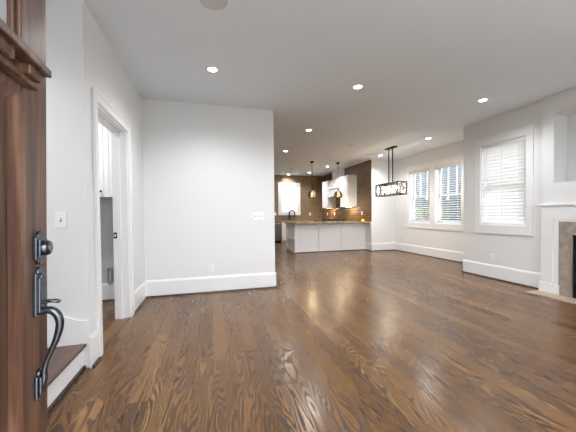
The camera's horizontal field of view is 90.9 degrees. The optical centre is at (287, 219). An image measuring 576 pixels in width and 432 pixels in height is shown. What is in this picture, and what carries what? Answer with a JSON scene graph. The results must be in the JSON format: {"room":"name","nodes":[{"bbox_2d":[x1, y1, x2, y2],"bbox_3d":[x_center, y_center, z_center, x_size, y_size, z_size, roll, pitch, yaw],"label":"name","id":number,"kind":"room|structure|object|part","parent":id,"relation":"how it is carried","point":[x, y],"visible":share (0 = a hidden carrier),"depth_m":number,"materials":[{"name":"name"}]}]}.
{"room":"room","nodes":[
{"label":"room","id":0,"kind":"room"},
{"bbox_2d":[46,0,66,316],"bbox_3d":[-3.140,-0.241,1.845,2.915,2.875,0.104,-1,1,-15],"label":"wall","id":1,"kind":"structure","parent":0,"point":[56,261],"depth_m":2.16,"materials":[{"name":"white paint"}]},
{"bbox_2d":[55,212,66,227],"bbox_3d":[-1.740,0.007,2.167,0.075,0.120,0.017,-1,1,-15],"label":"light switch","id":2,"kind":"object","parent":1,"relation":"attached to","point":[60,217],"visible":1,"depth_m":2.17,"materials":[{"name":"white plastic"}]},
{"bbox_2d":[59,0,144,367],"bbox_3d":[-1.905,-0.277,3.139,0.150,2.875,1.954,-1,1,-15],"label":"wall","id":3,"kind":"structure","parent":0,"point":[88,60],"depth_m":2.22,"materials":[{"name":"white paint"}]},
{"bbox_2d":[89,330,98,367],"bbox_3d":[-1.570,1.048,2.299,0.016,0.250,0.148,-1,1,-15],"label":"baseboard","id":4,"kind":"structure","parent":3,"relation":"attached to","point":[94,338],"depth_m":2.28,"materials":[{"name":"white paint"}]},
{"bbox_2d":[92,357,101,367],"bbox_3d":[-1.552,1.162,2.306,0.020,0.022,0.148,-1,1,-15],"label":"trim","id":5,"kind":"structure","parent":3,"relation":"attached to","point":[98,360],"depth_m":2.29,"materials":[{"name":"brown wood"}]},
{"bbox_2d":[91,87,134,356],"bbox_3d":[-1.814,0.036,2.870,0.178,2.256,1.116,-1,1,-15],"label":"door frame","id":6,"kind":"structure","parent":3,"relation":"in","point":[103,113],"depth_m":3.26,"materials":[{"name":"white paint"}]},
{"bbox_2d":[134,281,145,309],"bbox_3d":[-1.975,1.024,3.786,0.016,0.250,0.710,-1,1,-15],"label":"baseboard","id":7,"kind":"structure","parent":3,"relation":"attached to","point":[140,292],"depth_m":3.77,"materials":[{"name":"white paint"}]},
{"bbox_2d":[135,296,147,313],"bbox_3d":[-1.956,1.138,3.792,0.020,0.022,0.710,-1,1,-15],"label":"trim","id":8,"kind":"structure","parent":3,"relation":"attached to","point":[145,299],"depth_m":3.74,"materials":[{"name":"brown wood"}]},
{"bbox_2d":[100,198,113,282],"bbox_3d":[-2.858,-0.265,2.996,1.765,2.875,1.970,-1,1,-15],"label":"wall","id":9,"kind":"structure","parent":0,"point":[106,205],"depth_m":3.99,"materials":[{"name":"grey paint"}]},
{"bbox_2d":[98,122,111,198],"bbox_3d":[-2.724,-0.837,3.708,1.086,1.110,0.408,-1,1,-15],"label":"upper cabinet","id":10,"kind":"object","parent":9,"relation":"attached to","point":[105,155],"visible":0.05,"depth_m":3.63,"materials":[{"name":"white paint"}]},
{"bbox_3d":[-2.471,-0.838,3.605,0.213,1.106,0.020,-1,1,-15],"label":"door","id":11,"kind":"part","parent":10,"relation":"part of","materials":[{"name":"white paint"}]},
{"bbox_3d":[-2.261,-0.841,3.662,0.213,1.106,0.020,-1,1,-15],"label":"door","id":12,"kind":"part","parent":10,"relation":"part of","materials":[{"name":"white paint"}]},
{"bbox_2d":[102,283,114,299],"bbox_3d":[-3.000,1.033,3.866,1.610,0.250,0.016,-1,1,-15],"label":"baseboard","id":13,"kind":"structure","parent":9,"relation":"attached to","point":[107,288],"depth_m":3.99,"materials":[{"name":"white paint"}]},
{"bbox_2d":[107,267,111,282],"bbox_3d":[-2.509,0.788,3.988,0.056,0.215,0.029,-1,1,-15],"label":"vent box","id":14,"kind":"object","parent":9,"relation":"attached to","point":[109,269],"visible":1,"depth_m":3.99,"materials":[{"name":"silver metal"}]},
{"bbox_3d":[-2.512,0.788,4.001,0.036,0.195,0.003,-1,1,-15],"label":"plate","id":15,"kind":"part","parent":14,"relation":"part of","materials":[{"name":"grey paint"}]},
{"bbox_2d":[142,99,274,280],"bbox_3d":[-1.243,-0.307,4.394,2.085,2.875,0.120,-1,1,-15],"label":"wall","id":16,"kind":"structure","parent":0,"point":[207,169],"depth_m":4.33,"materials":[{"name":"white paint"}]},
{"bbox_2d":[146,272,275,295],"bbox_3d":[-1.150,1.004,4.439,1.951,0.250,0.150,-1,1,-15],"label":"baseboard","id":17,"kind":"structure","parent":16,"relation":"attached to","point":[256,280],"depth_m":4.35,"materials":[{"name":"white paint"}]},
{"bbox_2d":[208,264,213,271],"bbox_3d":[-1.185,0.752,4.360,0.075,0.120,0.008,-1,1,-15],"label":"wall outlet","id":18,"kind":"object","parent":16,"relation":"attached to","point":[210,266],"visible":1,"depth_m":4.36,"materials":[{"name":"white plastic"}]},
{"bbox_2d":[147,286,276,297],"bbox_3d":[-1.136,1.118,4.434,1.971,0.022,0.170,-1,1,-15],"label":"trim","id":19,"kind":"structure","parent":16,"relation":"attached to","point":[272,286],"depth_m":4.34,"materials":[{"name":"wood"}]},
{"bbox_2d":[253,212,263,219],"bbox_3d":[-0.472,-0.050,4.536,0.169,0.120,0.017,-1,1,-15],"label":"light switch","id":20,"kind":"object","parent":16,"relation":"attached to","point":[256,215],"visible":1,"depth_m":4.54,"materials":[{"name":"white plastic"}]},
{"bbox_2d":[274,175,322,219],"bbox_3d":[-1.261,-0.451,12.095,5.795,2.875,0.180,-1,1,-15],"label":"wall","id":21,"kind":"structure","parent":0,"point":[313,206],"depth_m":12.55,"materials":[{"name":"brown tile"}]},
{"bbox_2d":[278,183,300,214],"bbox_3d":[0.038,-0.878,12.430,1.000,1.410,0.202,-1,1,-15],"label":"window","id":22,"kind":"structure","parent":21,"relation":"in","point":[279,184],"depth_m":12.32,"materials":[{"name":"white paint"}]},
{"bbox_2d":[281,186,297,211],"bbox_3d":[0.054,-0.882,12.370,0.740,1.124,0.066,-1,1,-15],"label":"window blind","id":23,"kind":"object","parent":22,"relation":"attached to","point":[288,193],"visible":0.98,"depth_m":12.36,"materials":[{"name":"white metal"}]},
{"bbox_2d":[48,243,575,431],"bbox_3d":[-0.681,1.155,6.000,10.200,0.120,12.500,-1,1,-15],"label":"floor","id":24,"kind":"structure","parent":0,"point":[355,340],"depth_m":2.37,"materials":[{"name":"brown wood"}]},
{"bbox_2d":[0,0,63,431],"bbox_3d":[-0.491,0.128,0.316,0.126,2.118,0.923,-1,1,-19],"label":"door","id":25,"kind":"structure","parent":24,"relation":"on","point":[25,247],"depth_m":0.64,"materials":[{"name":"brown wood"}]},
{"bbox_3d":[-0.574,0.334,0.501,0.013,1.225,0.280,0,1,-19],"label":"panel","id":26,"kind":"part","parent":25,"relation":"part of","materials":[{"name":"brown wood"}]},
{"bbox_3d":[-0.561,0.334,0.506,0.015,1.225,0.280,0,1,-19],"label":"panel moulding","id":27,"kind":"part","parent":25,"relation":"part of","materials":[{"name":"brown wood"}]},
{"bbox_3d":[-0.473,-0.313,0.320,0.022,0.038,0.727,0,1,-19],"label":"shelf moulding","id":28,"kind":"part","parent":25,"relation":"part of","materials":[{"name":"brown wood"}]},
{"bbox_2d":[0,18,51,77],"bbox_3d":[-0.462,-0.339,0.323,0.045,0.018,0.735,0,1,-19],"label":"shelf","id":29,"kind":"object","parent":25,"relation":"attached to","point":[25,57],"depth_m":0.58,"materials":[{"name":"brown wood"}]},
{"bbox_3d":[-0.617,0.177,0.704,0.008,0.119,0.050,0,1,-19],"label":"handle plate","id":30,"kind":"part","parent":25,"relation":"part of","materials":[{"name":"grey metal"}]},
{"bbox_3d":[-0.617,0.071,0.705,0.008,0.084,0.050,0,1,-19],"label":"deadbolt plate","id":31,"kind":"part","parent":25,"relation":"part of","materials":[{"name":"grey metal"}]},
{"bbox_2d":[47,314,89,414],"bbox_3d":[-2.884,0.171,1.207,3.063,2.070,1.278,-1,1,-15],"label":"stairs","id":32,"kind":"structure","parent":24,"relation":"on","point":[65,366],"depth_m":2.09,"materials":[{"name":"white paint"}]},
{"bbox_2d":[275,222,281,242],"bbox_3d":[-0.621,0.541,11.840,0.594,0.888,0.674,-1,1,-15],"label":"dishwasher","id":33,"kind":"object","parent":24,"relation":"on","point":[278,225],"visible":0.41,"depth_m":11.61,"materials":[{"name":"silver metal"}]},
{"bbox_2d":[281,221,296,242],"bbox_3d":[0.343,0.526,12.108,1.400,0.888,0.665,-1,1,-15],"label":"base cabinet","id":34,"kind":"object","parent":24,"relation":"on","point":[282,222],"visible":0.21,"depth_m":11.67,"materials":[{"name":"white paint"}]},
{"bbox_3d":[0.083,0.577,11.734,0.694,0.595,0.020,-1,1,-15],"label":"door","id":35,"kind":"part","parent":34,"relation":"part of","materials":[{"name":"white paint"}]},
{"bbox_2d":[286,223,365,252],"bbox_3d":[1.235,0.568,9.423,2.405,0.888,1.044,-1,1,-15],"label":"base cabinet","id":36,"kind":"object","parent":24,"relation":"on","point":[300,238],"visible":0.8,"depth_m":8.93,"materials":[{"name":"white paint"}]},
{"bbox_3d":[0.084,0.585,9.117,0.022,0.888,1.030,-1,1,-15],"label":"frame","id":37,"kind":"part","parent":36,"relation":"part of","materials":[{"name":"white paint"}]},
{"bbox_3d":[0.583,0.576,8.742,0.749,0.866,0.044,-1,1,-15],"label":"panel frame","id":38,"kind":"part","parent":36,"relation":"part of","materials":[{"name":"white paint"}]},
{"bbox_3d":[0.586,0.547,8.731,0.625,0.628,0.017,-1,1,-15],"label":"panel","id":39,"kind":"part","parent":36,"relation":"part of","materials":[{"name":"white paint"}]},
{"bbox_2d":[284,221,369,223],"bbox_3d":[1.230,0.104,9.351,2.438,0.042,1.445,-1,1,-15],"label":"countertop","id":40,"kind":"structure","parent":36,"relation":"on","point":[297,222],"depth_m":8.79,"materials":[{"name":"stone"}]},
{"bbox_3d":[1.328,0.565,8.944,0.764,0.866,0.044,-1,1,-15],"label":"panel frame","id":41,"kind":"part","parent":36,"relation":"part of","materials":[{"name":"white paint"}]},
{"bbox_3d":[1.331,0.536,8.934,0.640,0.628,0.017,-1,1,-15],"label":"panel","id":42,"kind":"part","parent":36,"relation":"part of","materials":[{"name":"white paint"}]},
{"bbox_3d":[2.086,0.553,9.150,0.774,0.866,0.044,-1,1,-15],"label":"panel frame","id":43,"kind":"part","parent":36,"relation":"part of","materials":[{"name":"white paint"}]},
{"bbox_3d":[2.088,0.524,9.140,0.650,0.628,0.017,-1,1,-15],"label":"panel","id":44,"kind":"part","parent":36,"relation":"part of","materials":[{"name":"white paint"}]},
{"bbox_2d":[321,219,347,220],"bbox_3d":[1.727,0.451,10.822,0.718,0.900,0.954,-1,1,-15],"label":"range","id":45,"kind":"object","parent":24,"relation":"on","point":[323,219],"visible":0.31,"depth_m":10.40,"materials":[{"name":"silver metal"}]},
{"bbox_2d":[525,204,575,303],"bbox_3d":[4.158,0.447,3.305,0.745,1.300,2.136,-1,1,-15],"label":"fireplace","id":46,"kind":"object","parent":24,"relation":"on","point":[558,221],"visible":1,"depth_m":4.05,"materials":[{"name":"white paint"}]},
{"bbox_2d":[537,204,575,206],"bbox_3d":[4.062,-0.183,3.269,0.040,0.038,2.136,-1,1,-15],"label":"mantel shelf","id":47,"kind":"object","parent":46,"relation":"attached to","point":[545,205],"depth_m":4.03,"materials":[{"name":"white paint"}]},
{"bbox_3d":[4.087,0.653,3.289,0.026,0.890,1.304,-1,1,-15],"label":"firebox frame","id":48,"kind":"part","parent":46,"relation":"part of","materials":[{"name":"black metal"}]},
{"bbox_3d":[-1.539,0.555,11.596,1.298,0.888,0.665,-1,1,-15],"label":"base cabinet","id":49,"kind":"object","parent":24,"relation":"on","visible":0},
{"bbox_2d":[275,219,322,221],"bbox_3d":[-0.166,0.077,11.552,3.978,0.042,1.455,-1,1,-15],"label":"countertop","id":50,"kind":"structure","parent":49,"relation":"on","point":[320,219],"depth_m":11.72,"materials":[{"name":"stone"}]},
{"bbox_2d":[83,0,575,175],"bbox_3d":[-0.711,-1.854,5.944,10.200,0.150,12.500,-1,1,-15],"label":"ceiling","id":51,"kind":"structure","parent":0,"point":[423,67],"depth_m":3.15,"materials":[{"name":"white paint"}]},
{"bbox_2d":[206,66,218,72],"bbox_3d":[-0.871,-1.725,3.270,0.152,0.006,0.152,-1,1,-15],"label":"recessed light","id":52,"kind":"object","parent":51,"relation":"in","point":[213,69],"visible":1,"depth_m":3.27,"materials":[{"name":"white metal"}]},
{"bbox_2d":[198,0,228,10],"bbox_3d":[-0.581,-1.707,2.214,0.244,0.008,0.244,-1,1,-15],"label":"ceiling speaker","id":53,"kind":"object","parent":51,"relation":"attached to","point":[213,5],"visible":1,"depth_m":2.25,"materials":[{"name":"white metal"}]},
{"bbox_2d":[308,161,316,197],"bbox_3d":[0.777,-1.276,9.136,0.274,1.154,0.274,-1,1,-15],"label":"pendant lamp","id":54,"kind":"object","parent":51,"relation":"hanging from","point":[312,194],"visible":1,"depth_m":9.05,"materials":[{"name":"brown metal"}]},
{"bbox_3d":[0.782,-0.811,9.145,0.274,0.225,0.274,-1,1,-15],"label":"lamp shade","id":55,"kind":"part","parent":54,"relation":"part of","materials":[{"name":"clear glass"}]},
{"bbox_2d":[334,162,341,197],"bbox_3d":[1.655,-1.289,9.375,0.274,1.154,0.274,-1,1,-15],"label":"pendant lamp","id":56,"kind":"object","parent":51,"relation":"hanging from","point":[338,194],"visible":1,"depth_m":9.30,"materials":[{"name":"brown metal"}]},
{"bbox_3d":[1.660,-0.825,9.383,0.274,0.225,0.274,-1,1,-15],"label":"lamp shade","id":57,"kind":"part","parent":56,"relation":"part of","materials":[{"name":"clear glass"}]},
{"bbox_2d":[352,84,363,88],"bbox_3d":[0.925,-1.752,3.758,0.152,0.006,0.152,-1,1,-15],"label":"recessed light","id":58,"kind":"object","parent":51,"relation":"in","point":[357,86],"visible":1,"depth_m":3.74,"materials":[{"name":"white"}]},
{"bbox_2d":[375,146,406,196],"bbox_3d":[2.647,-1.223,7.329,0.293,1.230,0.953,-1,1,-15],"label":"chandelier","id":59,"kind":"object","parent":51,"relation":"hanging from","point":[386,185],"visible":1,"depth_m":7.26,"materials":[{"name":"black metal"}]},
{"bbox_3d":[2.631,-1.365,7.400,0.026,0.890,0.026,-1,1,-38],"label":"rod","id":60,"kind":"part","parent":59,"relation":"part of","materials":[{"name":"black metal"}]},
{"bbox_3d":[2.652,-0.770,7.338,0.293,0.325,0.953,-1,1,-15],"label":"frame","id":61,"kind":"part","parent":59,"relation":"part of","materials":[{"name":"black metal"}]},
{"bbox_3d":[2.673,-1.363,7.246,0.026,0.890,0.026,-1,1,-38],"label":"rod","id":62,"kind":"part","parent":59,"relation":"part of","materials":[{"name":"black metal"}]},
{"bbox_2d":[477,98,488,101],"bbox_3d":[2.918,-1.781,4.248,0.152,0.006,0.152,-1,1,-15],"label":"recessed light","id":63,"kind":"object","parent":51,"relation":"in","point":[482,99],"visible":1,"depth_m":4.24,"materials":[{"name":"white"}]},
{"bbox_2d":[322,159,394,242],"bbox_3d":[2.562,-0.470,11.053,1.037,2.875,4.197,-1,1,-15],"label":"wall","id":64,"kind":"structure","parent":0,"point":[381,229],"depth_m":9.07,"materials":[{"name":"white paint"}]},
{"bbox_2d":[322,181,335,207],"bbox_3d":[1.663,-1.002,11.651,0.369,1.085,0.600,-1,1,-15],"label":"upper cabinet","id":65,"kind":"object","parent":64,"relation":"attached to","point":[327,202],"visible":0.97,"depth_m":11.47,"materials":[{"name":"white paint"}]},
{"bbox_3d":[1.522,-1.000,11.613,0.020,1.081,0.596,-1,1,-15],"label":"door","id":66,"kind":"part","parent":65,"relation":"part of","materials":[{"name":"white paint"}]},
{"bbox_2d":[327,168,344,197],"bbox_3d":[1.876,-1.371,10.817,0.385,1.050,1.106,-1,1,-15],"label":"range hood","id":67,"kind":"object","parent":64,"relation":"attached to","point":[334,185],"visible":0.73,"depth_m":10.71,"materials":[{"name":"white paint"}]},
{"bbox_2d":[340,175,356,206],"bbox_3d":[2.112,-0.976,10.002,0.369,1.085,0.600,-1,1,-15],"label":"upper cabinet","id":68,"kind":"object","parent":64,"relation":"attached to","point":[348,183],"visible":0.99,"depth_m":9.74,"materials":[{"name":"white paint"}]},
{"bbox_3d":[1.971,-0.974,9.963,0.020,1.081,0.596,-1,1,-15],"label":"door","id":69,"kind":"part","parent":68,"relation":"part of","materials":[{"name":"white paint"}]},
{"bbox_2d":[365,242,394,250],"bbox_3d":[2.988,0.874,9.188,0.873,0.250,0.366,-1,1,-15],"label":"baseboard","id":70,"kind":"structure","parent":64,"relation":"attached to","point":[391,245],"depth_m":9.02,"materials":[{"name":"white paint"}]},
{"bbox_2d":[395,140,463,251],"bbox_3d":[3.967,-0.418,7.520,0.180,2.875,3.360,-1,1,-15],"label":"wall","id":71,"kind":"structure","parent":0,"point":[450,240],"depth_m":7.95,"materials":[{"name":"white paint"}]},
{"bbox_2d":[407,162,431,228],"bbox_3d":[3.801,-0.639,8.078,0.202,1.800,1.010,-1,1,-15],"label":"window","id":72,"kind":"structure","parent":71,"relation":"in","point":[423,224],"depth_m":8.27,"materials":[{"name":"white paint"}]},
{"bbox_2d":[410,169,429,222],"bbox_3d":[3.767,-0.643,8.060,0.068,1.464,0.785,-1,1,-15],"label":"window blind","id":73,"kind":"object","parent":72,"relation":"attached to","point":[412,173],"visible":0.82,"depth_m":8.02,"materials":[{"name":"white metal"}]},
{"bbox_3d":[3.869,-0.995,8.083,0.032,0.769,0.793,-1,1,-15],"label":"sash","id":74,"kind":"part","parent":72,"relation":"part of","materials":[{"name":"white paint"}]},
{"bbox_3d":[3.842,-0.280,8.087,0.032,0.739,0.793,-1,1,-15],"label":"sash","id":75,"kind":"part","parent":72,"relation":"part of","materials":[{"name":"white paint"}]},
{"bbox_2d":[395,249,461,262],"bbox_3d":[3.870,1.010,7.516,0.020,0.022,3.360,-1,1,-15],"label":"trim","id":76,"kind":"structure","parent":71,"relation":"attached to","point":[395,249],"depth_m":7.60,"materials":[{"name":"brown wood"}]},
{"bbox_2d":[432,154,463,230],"bbox_3d":[4.066,-0.624,7.103,0.202,1.800,1.010,-1,1,-15],"label":"window","id":77,"kind":"structure","parent":71,"relation":"in","point":[451,225],"depth_m":7.26,"materials":[{"name":"white paint"}]},
{"bbox_3d":[3.992,0.138,7.095,0.031,0.032,1.010,-1,1,-15],"label":"sill","id":78,"kind":"part","parent":77,"relation":"part of","materials":[{"name":"white paint"}]},
{"bbox_2d":[436,162,460,223],"bbox_3d":[4.028,-0.628,7.100,0.068,1.464,0.785,-1,1,-15],"label":"window blind","id":79,"kind":"object","parent":77,"relation":"attached to","point":[459,163],"visible":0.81,"depth_m":7.06,"materials":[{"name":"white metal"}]},
{"bbox_3d":[4.004,-0.618,7.094,0.002,1.420,0.569,-1,1,-15],"label":"ladder cord","id":80,"kind":"part","parent":79,"relation":"part of","materials":[{"name":"white fabric"}]},
{"bbox_3d":[4.104,-0.265,7.127,0.032,0.739,0.793,-1,1,-15],"label":"sash","id":81,"kind":"part","parent":77,"relation":"part of","materials":[{"name":"white paint"}]},
{"bbox_3d":[4.130,-0.979,7.123,0.032,0.769,0.793,-1,1,-15],"label":"sash","id":82,"kind":"part","parent":77,"relation":"part of","materials":[{"name":"white paint"}]},
{"bbox_2d":[463,100,542,272],"bbox_3d":[4.185,-0.375,5.097,1.033,2.875,1.430,-1,1,-15],"label":"wall","id":83,"kind":"structure","parent":0,"point":[519,252],"depth_m":4.86,"materials":[{"name":"white paint"}]},
{"bbox_2d":[395,242,540,287],"bbox_3d":[3.660,0.913,6.724,0.869,0.250,4.775,-1,1,-15],"label":"baseboard","id":84,"kind":"structure","parent":83,"relation":"attached to","point":[529,278],"depth_m":5.28,"materials":[{"name":"white paint"}]},
{"bbox_2d":[461,271,537,288],"bbox_3d":[4.080,1.053,5.118,0.873,0.022,1.451,-1,1,-15],"label":"trim","id":85,"kind":"structure","parent":83,"relation":"attached to","point":[461,271],"depth_m":4.90,"materials":[{"name":"brown wood"}]},
{"bbox_2d":[475,124,533,235],"bbox_3d":[3.775,-0.612,4.923,0.202,1.745,0.995,-1,1,-15],"label":"window","id":86,"kind":"structure","parent":83,"relation":"in","point":[526,131],"depth_m":4.79,"materials":[{"name":"white paint"}]},
{"bbox_2d":[482,137,525,224],"bbox_3d":[3.715,-0.617,4.906,0.066,1.409,0.755,-1,1,-15],"label":"window blind","id":87,"kind":"object","parent":86,"relation":"attached to","point":[504,163],"visible":0.87,"depth_m":4.87,"materials":[{"name":"white metal"}]},
{"bbox_3d":[3.727,0.079,4.921,0.040,0.018,0.755,-1,1,-15],"label":"rail","id":88,"kind":"part","parent":87,"relation":"part of","materials":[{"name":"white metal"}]},
{"bbox_3d":[3.692,-0.606,4.900,0.002,1.365,0.548,-1,1,-15],"label":"ladder cord","id":89,"kind":"part","parent":87,"relation":"part of","materials":[{"name":"white fabric"}]},
{"bbox_3d":[3.701,0.122,4.914,0.031,0.032,0.995,-1,1,-15],"label":"sill","id":90,"kind":"part","parent":86,"relation":"part of","materials":[{"name":"white paint"}]},
{"bbox_3d":[3.814,-0.268,4.939,0.032,0.712,0.763,-1,1,-15],"label":"sash","id":91,"kind":"part","parent":86,"relation":"part of","materials":[{"name":"white paint"}]},
{"bbox_2d":[542,87,575,204],"bbox_3d":[4.370,-0.344,3.350,0.600,2.875,2.040,-1,1,-15],"label":"wall","id":92,"kind":"structure","parent":0,"point":[559,110],"depth_m":4.12,"materials":[{"name":"white paint"}]},
{"label":"outside","id":93,"kind":"structure","parent":0,"visible":0},
{"bbox_3d":[0.017,1.675,0.031,80.000,0.250,80.000,-1,1,-15],"label":"lawn","id":94,"kind":"structure","parent":93,"visible":0},
{"bbox_2d":[415,205,450,219],"bbox_3d":[5.100,0.346,10.185,1.554,1.946,1.586,-1,1,-15],"label":"shrub","id":95,"kind":"object","parent":94,"relation":"on","point":[421,211],"visible":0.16,"depth_m":10.17,"materials":[{"name":"green plant"}]},
{"bbox_2d":[415,165,460,220],"bbox_3d":[7.927,-1.984,17.621,8.200,6.250,18.700,-1,1,-15],"label":"house","id":96,"kind":"structure","parent":94,"relation":"on","point":[444,182],"depth_m":10.76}
]}

